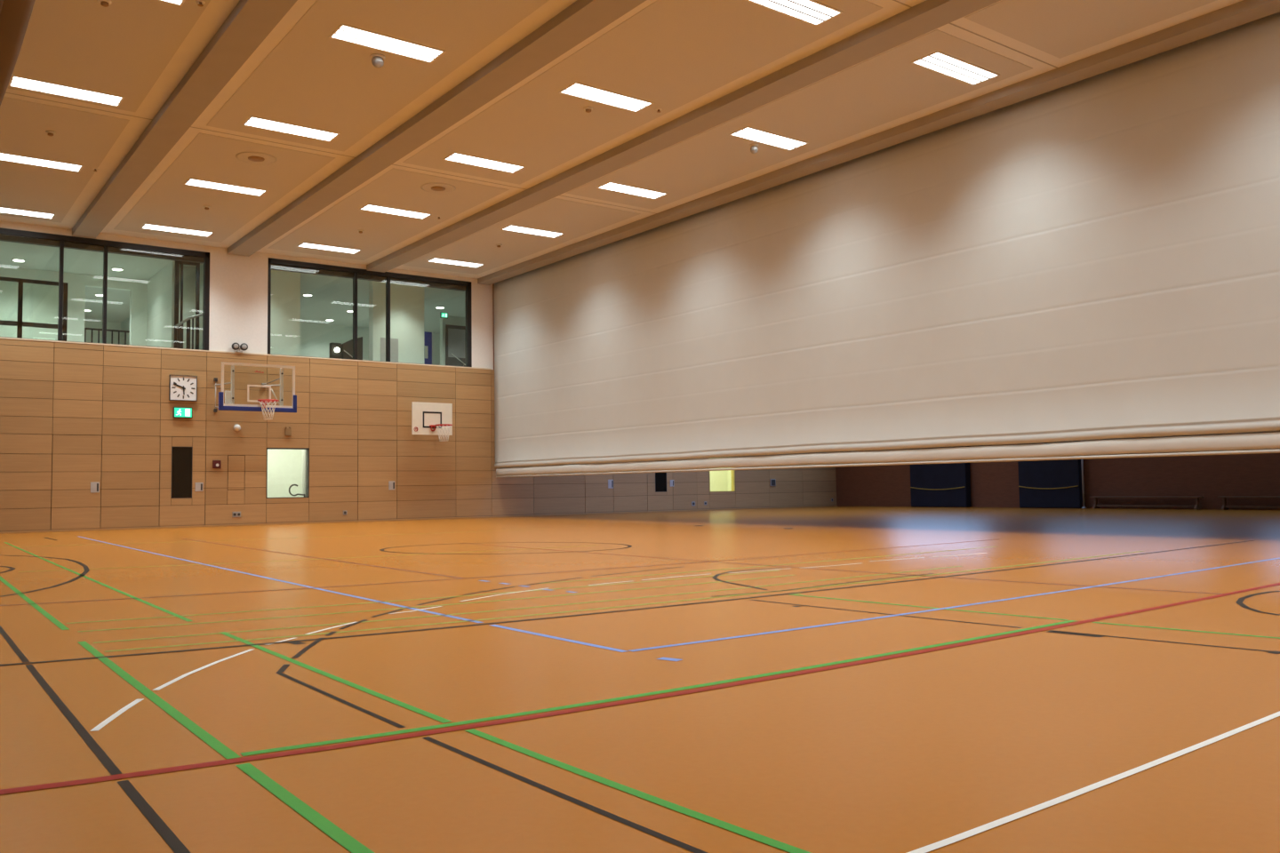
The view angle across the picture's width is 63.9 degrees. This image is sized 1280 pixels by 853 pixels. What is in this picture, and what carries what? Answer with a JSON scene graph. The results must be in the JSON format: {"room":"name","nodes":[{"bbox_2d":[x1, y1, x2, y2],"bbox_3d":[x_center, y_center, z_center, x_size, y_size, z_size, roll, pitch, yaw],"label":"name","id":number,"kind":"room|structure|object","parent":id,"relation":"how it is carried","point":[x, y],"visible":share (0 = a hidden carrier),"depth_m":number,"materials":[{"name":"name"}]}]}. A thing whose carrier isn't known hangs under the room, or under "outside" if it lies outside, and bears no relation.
{"room":"sports hall","nodes":[
{"label":"sports hall","id":0,"kind":"room"},
{"bbox_2d":[0,265,147,345],"bbox_3d":[-17.935,-2.977,26.935,9.200,2.690,0.200,2,-4,-37],"label":"wall","id":1,"kind":"structure","parent":0,"point":[40,305],"depth_m":28.21,"materials":[{"name":"white paint"}]},
{"bbox_2d":[84,320,120,344],"bbox_3d":[-16.667,-2.321,38.451,25.000,2.690,0.200,2,-4,-37],"label":"wall","id":2,"kind":"structure","parent":0,"point":[95,324],"depth_m":36.52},
{"bbox_2d":[146,261,175,347],"bbox_3d":[-13.311,-2.955,28.443,0.080,2.690,3.300,2,-4,-37],"label":"wall","id":3,"kind":"structure","parent":0,"point":[160,324],"depth_m":28.09,"materials":[{"name":"white paint"}]},
{"bbox_2d":[173,260,199,349],"bbox_3d":[-12.000,-3.042,27.177,0.610,2.680,0.080,2,-4,-37],"label":"door frame","id":4,"kind":"structure","parent":3,"relation":"attached to","point":[177,263],"depth_m":27.07,"materials":[{"name":"black metal"}]},
{"bbox_2d":[120,264,203,349],"bbox_3d":[-14.627,-2.751,31.614,0.200,2.690,13.230,2,-4,-37],"label":"wall","id":5,"kind":"structure","parent":0,"point":[125,324],"depth_m":27.84,"materials":[{"name":"white paint"}]},
{"bbox_2d":[178,267,195,349],"bbox_3d":[-12.491,-2.993,27.995,0.700,2.690,0.200,2,-4,-37],"label":"niche","id":6,"kind":"object","parent":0,"point":[188,274],"visible":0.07,"depth_m":28.02,"materials":[{"name":"grey paint"}]},
{"bbox_2d":[0,240,465,334],"bbox_3d":[-12.826,-4.072,33.352,25.000,0.100,13.740,2,-4,-37],"label":"ceiling","id":7,"kind":"structure","parent":0,"point":[332,298],"depth_m":31.38,"materials":[{"name":"white paint"}]},
{"bbox_2d":[11,258,25,262],"bbox_3d":[-16.221,-4.335,26.795,0.320,0.045,0.320,2,-4,-37],"label":"recessed light","id":8,"kind":"object","parent":7,"relation":"in","point":[13,260],"visible":1,"depth_m":26.73,"materials":[{"name":"white plastic"}]},
{"bbox_2d":[111,267,123,271],"bbox_3d":[-14.274,-4.290,28.030,0.320,0.045,0.320,2,-4,-37],"label":"recessed light","id":9,"kind":"object","parent":7,"relation":"in","point":[112,268],"visible":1,"depth_m":27.96,"materials":[{"name":"white plastic"}]},
{"bbox_2d":[440,312,447,318],"bbox_3d":[-6.714,-3.812,35.178,0.260,0.190,0.080,2,-4,-37],"label":"exit sign","id":10,"kind":"object","parent":7,"relation":"hanging from","point":[442,315],"visible":1,"depth_m":35.15,"materials":[{"name":"teal plastic"}]},
{"bbox_2d":[267,449,302,497],"bbox_3d":[-10.005,1.313,27.792,2.950,2.800,2.415,2,-4,-37],"label":"wall","id":11,"kind":"structure","parent":0,"point":[284,467],"depth_m":29.11,"materials":[{"name":"white paint"}]},
{"bbox_2d":[288,484,305,496],"bbox_3d":[-9.455,1.781,28.303,0.468,0.393,0.052,2,-4,-37],"label":"hose","id":12,"kind":"object","parent":11,"relation":"attached to","point":[292,485],"visible":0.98,"depth_m":28.24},
{"bbox_2d":[301,449,305,496],"bbox_3d":[-9.344,1.544,28.646,0.180,2.180,0.050,2,-4,-37],"label":"panel","id":13,"kind":"object","parent":11,"relation":"attached to","point":[303,451],"visible":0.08,"depth_m":28.62,"materials":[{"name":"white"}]},
{"bbox_2d":[270,269,300,356],"bbox_3d":[-10.482,-3.014,28.119,2.270,2.690,0.200,2,-4,-37],"label":"wall","id":14,"kind":"structure","parent":0,"point":[285,285],"depth_m":28.48,"materials":[{"name":"white paint"}]},
{"bbox_2d":[299,321,439,365],"bbox_3d":[-10.506,-2.396,38.675,14.850,2.690,0.200,2,-4,-37],"label":"wall","id":15,"kind":"structure","parent":0,"point":[315,339],"depth_m":37.84,"materials":[{"name":"white paint"}]},
{"bbox_2d":[368,280,423,364],"bbox_3d":[-7.242,-2.916,30.589,1.620,2.690,0.300,2,-4,-37],"label":"wall","id":16,"kind":"structure","parent":0,"point":[406,301],"depth_m":30.49,"materials":[{"name":"white paint"}]},
{"bbox_2d":[380,337,398,362],"bbox_3d":[-7.384,-2.248,30.242,0.550,0.720,0.012,2,-4,-37],"label":"wall panel","id":17,"kind":"object","parent":16,"relation":"attached to","point":[394,342],"visible":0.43,"depth_m":30.28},
{"bbox_2d":[0,220,836,533],"bbox_3d":[-5.629,-0.879,29.747,32.400,7.080,0.268,2,-4,-37],"label":"wall","id":18,"kind":"structure","parent":0,"point":[119,394],"depth_m":26.57,"materials":[{"name":"brown wood"}]},
{"bbox_2d":[50,434,101,529],"bbox_3d":[-13.105,1.307,23.875,1.004,2.211,0.044,2,-4,-37],"label":"door","id":19,"kind":"structure","parent":18,"relation":"in","point":[76,460],"depth_m":23.86,"materials":[{"name":"brown wood"}]},
{"bbox_2d":[0,227,209,350],"bbox_3d":[-13.370,-3.217,24.201,6.055,2.510,0.250,2,-4,-37],"label":"window","id":20,"kind":"structure","parent":18,"relation":"in","point":[6,235],"depth_m":24.54,"materials":[{"name":"clear glass"}]},
{"bbox_2d":[159,436,205,526],"bbox_3d":[-11.252,1.361,25.253,1.039,2.211,0.046,2,-4,-37],"label":"door","id":21,"kind":"structure","parent":18,"relation":"in","point":[187,455],"depth_m":25.24,"materials":[{"name":"brown wood"}]},
{"bbox_2d":[168,375,197,401],"bbox_3d":[-11.277,-0.950,25.342,0.630,0.630,0.070,2,-4,-37],"label":"wall clock","id":22,"kind":"object","parent":18,"relation":"attached to","point":[181,388],"visible":1,"depth_m":25.32,"materials":[{"name":"white plastic"}]},
{"bbox_2d":[173,407,192,418],"bbox_3d":[-11.267,-0.343,25.296,0.440,0.265,0.086,2,-4,-37],"label":"exit sign","id":23,"kind":"object","parent":18,"relation":"attached to","point":[185,412],"visible":1,"depth_m":25.28,"materials":[{"name":"teal plastic"}]},
{"bbox_2d":[72,0,297,238],"bbox_3d":[-4.766,-5.351,13.018,0.495,0.170,28.140,2,-4,-37],"label":"beam","id":24,"kind":"structure","parent":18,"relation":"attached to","point":[250,22],"depth_m":15.92,"materials":[{"name":"brown wood"}]},
{"bbox_2d":[212,460,221,468],"bbox_3d":[-10.607,0.947,25.718,0.190,0.200,0.058,2,-4,-37],"label":"button","id":25,"kind":"object","parent":18,"relation":"attached to","point":[216,464],"visible":1,"depth_m":25.69,"materials":[{"name":"red plastic"}]},
{"bbox_2d":[227,456,244,489],"bbox_3d":[-10.244,1.166,26.027,0.397,0.857,0.030,2,-4,-37],"label":"access hatch","id":26,"kind":"object","parent":18,"relation":"attached to","point":[236,480],"visible":1,"depth_m":26.01,"materials":[{"name":"brown wood"}]},
{"bbox_2d":[232,512,240,517],"bbox_3d":[-10.207,2.225,25.952,0.196,0.117,0.019,2,-4,-37],"label":"double socket","id":27,"kind":"object","parent":18,"relation":"attached to","point":[234,514],"visible":1,"depth_m":25.94,"materials":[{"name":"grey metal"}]},
{"bbox_2d":[233,424,240,431],"bbox_3d":[-10.211,0.032,26.049,0.180,0.180,0.100,2,-4,-37],"label":"sensor","id":28,"kind":"object","parent":18,"relation":"attached to","point":[236,428],"visible":1,"depth_m":26.02,"materials":[{"name":"white plastic"}]},
{"bbox_2d":[232,343,247,352],"bbox_3d":[-10.221,-2.011,26.202,0.390,0.242,0.130,2,-4,-37],"label":"spotlight","id":29,"kind":"object","parent":18,"relation":"attached to","point":[236,346],"visible":1,"depth_m":26.18,"materials":[{"name":"silver metal"}]},
{"bbox_2d":[213,361,296,419],"bbox_3d":[-9.551,-0.822,25.400,1.855,1.380,2.012,2,-4,-37],"label":"goal","id":30,"kind":"object","parent":18,"relation":"attached to","point":[229,404],"visible":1,"depth_m":24.97,"materials":[{"name":"clear glass"}]},
{"bbox_2d":[265,448,309,498],"bbox_3d":[-9.235,1.217,26.856,1.105,1.300,0.162,2,-4,-37],"label":"window","id":31,"kind":"structure","parent":18,"relation":"in","point":[306,449],"depth_m":27.09,"materials":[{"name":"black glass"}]},
{"bbox_2d":[284,426,291,435],"bbox_3d":[-9.193,0.125,26.821,0.160,0.225,0.070,2,-4,-37],"label":"wall thermostat","id":32,"kind":"object","parent":18,"relation":"attached to","point":[288,431],"visible":1,"depth_m":26.80,"materials":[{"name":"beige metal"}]},
{"bbox_2d":[267,257,471,367],"bbox_3d":[-7.414,-3.065,28.629,5.900,2.555,0.250,2,-4,-37],"label":"window","id":33,"kind":"structure","parent":18,"relation":"in","point":[274,264],"depth_m":28.46,"materials":[{"name":"clear glass"}]},
{"bbox_2d":[357,440,396,519],"bbox_3d":[-7.222,1.479,28.247,1.115,2.211,0.044,2,-4,-37],"label":"door","id":34,"kind":"structure","parent":18,"relation":"in","point":[376,475],"depth_m":28.23,"materials":[{"name":"brown wood"}]},
{"bbox_2d":[0,504,836,533],"bbox_3d":[-5.512,2.623,29.451,32.400,0.042,0.034,2,-4,-37],"label":"baseboard","id":35,"kind":"structure","parent":18,"relation":"attached to","point":[156,527],"depth_m":27.94,"materials":[{"name":"brown wood"}]},
{"bbox_2d":[411,401,452,441],"bbox_3d":[-5.788,-0.118,28.856,1.181,1.092,0.992,-1,-3,5],"label":"goal","id":36,"kind":"object","parent":18,"relation":"attached to","point":[434,419],"visible":1,"depth_m":28.70,"materials":[{"name":"white metal"}]},
{"bbox_2d":[227,0,646,256],"bbox_3d":[-1.936,-5.268,15.121,0.540,0.170,28.140,2,-4,-37],"label":"beam","id":37,"kind":"structure","parent":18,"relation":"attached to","point":[581,20],"depth_m":16.36,"materials":[{"name":"brown wood"}]},
{"bbox_2d":[584,463,613,512],"bbox_3d":[-1.300,1.652,32.648,1.075,2.211,0.044,2,-4,-37],"label":"door","id":38,"kind":"structure","parent":18,"relation":"in","point":[598,488],"depth_m":32.61,"materials":[{"name":"brown wood"}]},
{"bbox_2d":[647,460,674,511],"bbox_3d":[0.687,1.710,34.125,1.120,2.211,0.046,2,-4,-37],"label":"door","id":39,"kind":"structure","parent":18,"relation":"in","point":[663,482],"depth_m":34.08,"materials":[{"name":"brown wood"}]},
{"bbox_2d":[709,456,735,491],"bbox_3d":[2.814,1.620,35.807,1.175,1.300,0.162,2,-4,-37],"label":"window","id":40,"kind":"structure","parent":18,"relation":"in","point":[732,472],"depth_m":36.09,"materials":[{"name":"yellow glass"}]},
{"bbox_2d":[769,479,775,486],"bbox_3d":[4.816,2.030,37.143,0.240,0.260,0.046,2,-4,-37],"label":"wall box","id":41,"kind":"object","parent":18,"relation":"attached to","point":[772,481],"visible":1,"depth_m":37.12,"materials":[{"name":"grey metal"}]},
{"bbox_2d":[477,0,1279,285],"bbox_3d":[3.729,-5.103,19.331,0.400,0.170,28.140,2,-4,-37],"label":"ceiling beam","id":42,"kind":"structure","parent":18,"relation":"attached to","point":[1244,12],"depth_m":17.19,"materials":[{"name":"brown wood"}]},
{"bbox_2d":[440,315,465,365],"bbox_3d":[-4.597,-2.514,38.090,6.070,2.690,0.200,2,-4,-37],"label":"wall","id":43,"kind":"structure","parent":0,"point":[451,320],"depth_m":36.32,"materials":[{"name":"white paint"}]},
{"bbox_2d":[445,324,465,367],"bbox_3d":[-6.503,-2.417,36.383,0.840,2.350,0.050,2,-4,-37],"label":"door","id":44,"kind":"structure","parent":43,"relation":"in","point":[455,335],"depth_m":36.36,"materials":[{"name":"grey metal"}]},
{"bbox_2d":[0,0,1243,279],"bbox_3d":[2.797,-5.286,18.749,32.600,0.206,28.500,2,-4,-37],"label":"ceiling","id":45,"kind":"structure","parent":0,"point":[681,57],"depth_m":16.50,"materials":[{"name":"paint"}]},
{"bbox_2d":[0,207,55,219],"bbox_3d":[-13.732,-4.732,22.531,1.520,0.033,0.490,2,-4,-37],"label":"recessed light","id":46,"kind":"object","parent":45,"relation":"in","point":[3,210],"visible":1,"depth_m":22.65,"materials":[{"name":"white plastic"}]},
{"bbox_2d":[0,152,83,172],"bbox_3d":[-11.299,-4.962,19.190,1.520,0.033,0.490,2,-4,-37],"label":"recessed light","id":47,"kind":"object","parent":45,"relation":"in","point":[4,156],"visible":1,"depth_m":19.22,"materials":[{"name":"white plastic"}]},
{"bbox_2d":[45,130,55,136],"bbox_3d":[-10.127,-5.029,17.632,0.150,0.070,0.150,2,-4,-37],"label":"smoke detector","id":48,"kind":"object","parent":45,"relation":"attached to","point":[51,133],"visible":1,"depth_m":17.59,"materials":[{"name":"white plastic"}]},
{"bbox_2d":[8,74,124,106],"bbox_3d":[-8.855,-5.191,15.868,1.520,0.033,0.490,2,-4,-37],"label":"recessed light","id":49,"kind":"object","parent":45,"relation":"in","point":[15,81],"visible":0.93,"depth_m":15.84,"materials":[{"name":"white plastic"}]},
{"bbox_2d":[97,0,111,7],"bbox_3d":[-6.763,-5.350,12.967,0.150,0.070,0.150,2,-4,-37],"label":"smoke detector","id":50,"kind":"object","parent":45,"relation":"attached to","point":[104,3],"visible":1,"depth_m":12.94,"materials":[{"name":"white plastic"}]},
{"bbox_2d":[158,0,185,6],"bbox_3d":[-6.327,-5.425,12.484,1.520,0.033,0.490,2,-4,-37],"label":"recessed light","id":51,"kind":"object","parent":45,"relation":"in","point":[180,3],"visible":1,"depth_m":13.02,"materials":[{"name":"white plastic"}]},
{"bbox_2d":[140,223,214,237],"bbox_3d":[-10.965,-4.665,24.339,1.520,0.033,0.490,2,-4,-37],"label":"recessed light","id":52,"kind":"object","parent":45,"relation":"in","point":[145,226],"visible":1,"depth_m":24.32,"materials":[{"name":"white plastic"}]},
{"bbox_2d":[195,0,205,6],"bbox_3d":[-5.587,-5.381,13.046,0.140,0.052,0.136,2,-4,-37],"label":"sprinkler","id":53,"kind":"object","parent":45,"relation":"attached to","point":[200,3],"visible":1,"depth_m":13.03,"materials":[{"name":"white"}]},
{"bbox_2d":[203,205,210,209],"bbox_3d":[-9.437,-4.762,22.362,0.150,0.070,0.150,2,-4,-37],"label":"smoke detector","id":54,"kind":"object","parent":45,"relation":"attached to","point":[206,207],"visible":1,"depth_m":22.32,"materials":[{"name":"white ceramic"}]},
{"bbox_2d":[183,177,267,196],"bbox_3d":[-8.459,-4.898,20.976,1.520,0.033,0.490,2,-4,-37],"label":"recessed light","id":55,"kind":"object","parent":45,"relation":"in","point":[195,182],"visible":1,"depth_m":20.95,"materials":[{"name":"white plastic"}]},
{"bbox_2d":[235,152,276,164],"bbox_3d":[-7.123,-5.004,19.053,0.714,0.040,0.728,2,-4,-37],"label":"ceiling speaker","id":56,"kind":"object","parent":45,"relation":"attached to","point":[251,157],"visible":1,"depth_m":19.04,"materials":[{"name":"beige metal"}]},
{"bbox_2d":[242,115,340,142],"bbox_3d":[-5.989,-5.127,17.661,1.520,0.033,0.490,2,-4,-37],"label":"recessed light","id":57,"kind":"object","parent":45,"relation":"in","point":[255,122],"visible":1,"depth_m":17.64,"materials":[{"name":"white plastic"}]},
{"bbox_2d":[297,242,361,254],"bbox_3d":[-7.971,-4.590,26.352,1.520,0.033,0.490,2,-4,-37],"label":"recessed light","id":58,"kind":"object","parent":45,"relation":"in","point":[303,244],"visible":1,"depth_m":26.34,"materials":[{"name":"white plastic"}]},
{"bbox_2d":[370,53,384,68],"bbox_3d":[-3.769,-5.240,14.753,0.210,0.165,0.210,2,-4,-37],"label":"smoke detector","id":59,"kind":"object","parent":45,"relation":"attached to","point":[377,59],"visible":1,"depth_m":14.69,"materials":[{"name":"white plastic"}]},
{"bbox_2d":[328,23,446,63],"bbox_3d":[-3.520,-5.356,14.347,1.520,0.033,0.490,2,-4,-37],"label":"recessed light","id":60,"kind":"object","parent":45,"relation":"in","point":[346,33],"visible":1,"depth_m":14.32,"materials":[{"name":"white plastic"}]},
{"bbox_2d":[359,203,431,219],"bbox_3d":[-5.465,-4.822,22.990,1.520,0.033,0.490,2,-4,-37],"label":"recessed light","id":61,"kind":"object","parent":45,"relation":"in","point":[368,207],"visible":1,"depth_m":22.98,"materials":[{"name":"white plastic"}]},
{"bbox_2d":[420,183,455,192],"bbox_3d":[-4.155,-4.926,21.101,0.706,0.040,0.725,2,-4,-37],"label":"ceiling speaker","id":62,"kind":"object","parent":45,"relation":"attached to","point":[433,188],"visible":1,"depth_m":21.10,"materials":[{"name":"beige metal"}]},
{"bbox_2d":[426,257,484,267],"bbox_3d":[-5.067,-4.520,28.261,1.520,0.033,0.490,2,-4,-37],"label":"recessed light","id":63,"kind":"object","parent":45,"relation":"in","point":[434,260],"visible":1,"depth_m":28.23,"materials":[{"name":"white plastic"}]},
{"bbox_2d":[442,152,525,173],"bbox_3d":[-2.971,-5.054,19.643,1.520,0.033,0.490,2,-4,-37],"label":"recessed light","id":64,"kind":"object","parent":45,"relation":"in","point":[458,157],"visible":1,"depth_m":19.62,"materials":[{"name":"white plastic"}]},
{"bbox_2d":[501,224,564,238],"bbox_3d":[-2.599,-4.750,24.933,1.520,0.033,0.490,2,-4,-37],"label":"recessed light","id":65,"kind":"object","parent":45,"relation":"in","point":[511,228],"visible":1,"depth_m":24.91,"materials":[{"name":"white plastic"}]},
{"bbox_2d":[584,106,592,112],"bbox_3d":[-0.849,-5.205,16.876,0.150,0.070,0.150,2,-4,-37],"label":"smoke detector","id":66,"kind":"object","parent":45,"relation":"attached to","point":[588,109],"visible":1,"depth_m":16.84,"materials":[{"name":"white plastic"}]},
{"bbox_2d":[558,81,653,111],"bbox_3d":[-0.529,-5.276,16.432,1.520,0.033,0.490,2,-4,-37],"label":"recessed light","id":67,"kind":"object","parent":45,"relation":"in","point":[578,90],"visible":1,"depth_m":16.41,"materials":[{"name":"white plastic"}]},
{"bbox_2d":[596,181,667,199],"bbox_3d":[-0.151,-4.979,21.614,1.520,0.033,0.490,2,-4,-37],"label":"recessed light","id":68,"kind":"object","parent":45,"relation":"in","point":[610,186],"visible":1,"depth_m":21.59,"materials":[{"name":"white plastic"}]},
{"bbox_2d":[366,0,999,272],"bbox_3d":[1.025,-5.182,17.322,0.520,0.170,28.140,2,-4,-37],"label":"beam","id":69,"kind":"structure","parent":45,"relation":"attached to","point":[927,16],"depth_m":16.77,"materials":[{"name":"brown wood"}]},
{"bbox_2d":[749,144,758,153],"bbox_3d":[2.092,-5.085,18.834,0.170,0.165,0.170,2,-4,-37],"label":"smoke detector","id":70,"kind":"object","parent":45,"relation":"attached to","point":[754,148],"visible":1,"depth_m":18.79,"materials":[{"name":"white plastic"}]},
{"bbox_2d":[728,126,808,150],"bbox_3d":[2.333,-5.196,18.497,1.520,0.033,0.490,2,-4,-37],"label":"recessed light","id":71,"kind":"object","parent":45,"relation":"in","point":[749,133],"visible":1,"depth_m":18.47,"materials":[{"name":"white plastic"}]},
{"bbox_2d":[745,0,843,25],"bbox_3d":[1.934,-5.494,13.311,1.520,0.033,0.490,2,-4,-37],"label":"recessed light","id":72,"kind":"object","parent":45,"relation":"in","point":[811,12],"visible":1,"depth_m":13.47,"materials":[{"name":"white plastic"}]},
{"bbox_2d":[493,11,1279,478],"bbox_3d":[4.033,-2.194,19.350,0.174,5.884,27.930,2,-4,-37],"label":"curtain","id":73,"kind":"object","parent":45,"relation":"hanging from","point":[1097,257],"visible":0.98,"depth_m":17.37,"materials":[{"name":"fabric"}]},
{"bbox_2d":[910,50,999,85],"bbox_3d":[4.768,-5.407,15.480,1.520,0.033,0.490,2,-4,-37],"label":"recessed light","id":74,"kind":"object","parent":45,"relation":"in","point":[942,63],"visible":1,"depth_m":15.45,"materials":[{"name":"white plastic"}]},
{"bbox_3d":[-7.641,-5.435,10.882,0.500,0.170,28.140,2,-4,-37],"label":"trim","id":75,"kind":"structure","parent":45,"relation":"attached to","visible":0},
{"bbox_2d":[0,0,35,105],"bbox_3d":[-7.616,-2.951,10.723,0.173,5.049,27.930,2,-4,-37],"label":"beam","id":76,"kind":"structure","parent":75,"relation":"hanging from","point":[15,15],"depth_m":2.69,"materials":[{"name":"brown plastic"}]},
{"bbox_2d":[0,505,1279,852],"bbox_3d":[2.960,1.971,18.244,32.600,0.202,28.300,2,-4,-37],"label":"floor","id":77,"kind":"structure","parent":0,"point":[844,679],"depth_m":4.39,"materials":[{"name":"orange wood"}]},
{"bbox_2d":[909,446,971,507],"bbox_3d":[10.245,1.705,35.138,0.333,2.100,2.290,2,-4,-37],"label":"mat","id":78,"kind":"object","parent":77,"relation":"on","point":[932,485],"visible":0.84,"depth_m":34.91,"materials":[{"name":"blue fabric"}]},
{"bbox_2d":[1017,440,1085,508],"bbox_3d":[12.715,1.476,31.823,0.333,2.100,2.050,2,-4,-37],"label":"mat","id":79,"kind":"object","parent":77,"relation":"on","point":[1042,484],"visible":0.73,"depth_m":31.65,"materials":[{"name":"blue fabric"}]},
{"bbox_2d":[1080,440,1086,508],"bbox_3d":[13.275,1.307,30.785,0.140,2.300,0.140,2,-4,-37],"label":"upright pole","id":80,"kind":"object","parent":77,"relation":"on","point":[1082,460],"visible":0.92,"depth_m":30.74,"materials":[{"name":"grey metal"}]},
{"bbox_2d":[1089,496,1203,509],"bbox_3d":[14.454,2.184,29.398,0.300,0.355,3.170,2,-4,-37],"label":"bench","id":81,"kind":"object","parent":77,"relation":"on","point":[1095,499],"visible":1,"depth_m":29.34,"materials":[{"name":"brown wood"}]},
{"bbox_2d":[1217,496,1279,510],"bbox_3d":[16.748,1.971,26.320,0.300,0.355,3.580,2,-4,-37],"label":"bench","id":82,"kind":"object","parent":77,"relation":"on","point":[1224,507],"visible":1,"depth_m":27.21,"materials":[{"name":"brown wood"}]},
{"bbox_2d":[709,457,731,491],"bbox_3d":[2.333,1.674,36.960,4.300,2.800,2.415,2,-4,-37],"label":"wall","id":83,"kind":"structure","parent":0,"point":[720,481],"depth_m":38.87,"materials":[{"name":"yellow paint"}]},
{"bbox_2d":[835,432,1279,510],"bbox_3d":[15.935,0.656,28.003,0.200,3.200,28.300,2,-4,-37],"label":"wall","id":84,"kind":"structure","parent":0,"point":[993,484],"depth_m":29.92,"materials":[{"name":"brown wood"}]},
{"bbox_3d":[-12.787,-1.287,33.189,25.000,0.100,13.740,2,-4,-37],"label":"floor","id":85,"kind":"structure","parent":0,"visible":0},
{"bbox_2d":[0,276,67,341],"bbox_3d":[-15.983,-2.744,25.750,2.830,2.030,0.080,2,-4,-37],"label":"window frame","id":86,"kind":"structure","parent":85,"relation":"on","point":[20,324],"depth_m":26.09,"materials":[{"name":"black metal"}]},
{"bbox_2d":[84,328,129,344],"bbox_3d":[-16.391,-2.187,31.652,1.336,1.620,0.050,2,-4,-37],"label":"metal railing","id":87,"kind":"object","parent":85,"relation":"on","point":[85,329],"visible":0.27,"depth_m":31.71,"materials":[{"name":"black metal"}]},
{"bbox_2d":[174,312,202,349],"bbox_3d":[-11.749,-2.388,26.882,0.834,1.332,0.070,2,-4,-37],"label":"stair railing","id":88,"kind":"object","parent":85,"relation":"on","point":[188,320],"visible":0.7,"depth_m":26.83,"materials":[{"name":"grey metal"}]},
{"bbox_2d":[329,343,341,359],"bbox_3d":[-9.210,-2.023,31.072,0.300,1.020,0.280,2,-4,-37],"label":"lamp","id":89,"kind":"object","parent":85,"relation":"on","point":[335,348],"visible":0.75,"depth_m":31.03,"materials":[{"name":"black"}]},
{"bbox_2d":[341,336,362,359],"bbox_3d":[-8.433,-2.113,30.055,0.589,1.060,0.246,2,-4,-37],"label":"base cabinet","id":90,"kind":"object","parent":85,"relation":"on","point":[347,348],"visible":0.6,"depth_m":29.96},
{"bbox_2d":[424,331,433,364],"bbox_3d":[-7.675,-2.319,36.908,0.490,2.250,0.100,2,-4,-37],"label":"door","id":91,"kind":"structure","parent":85,"relation":"on","point":[428,337],"depth_m":36.96,"materials":[{"name":"paint"}]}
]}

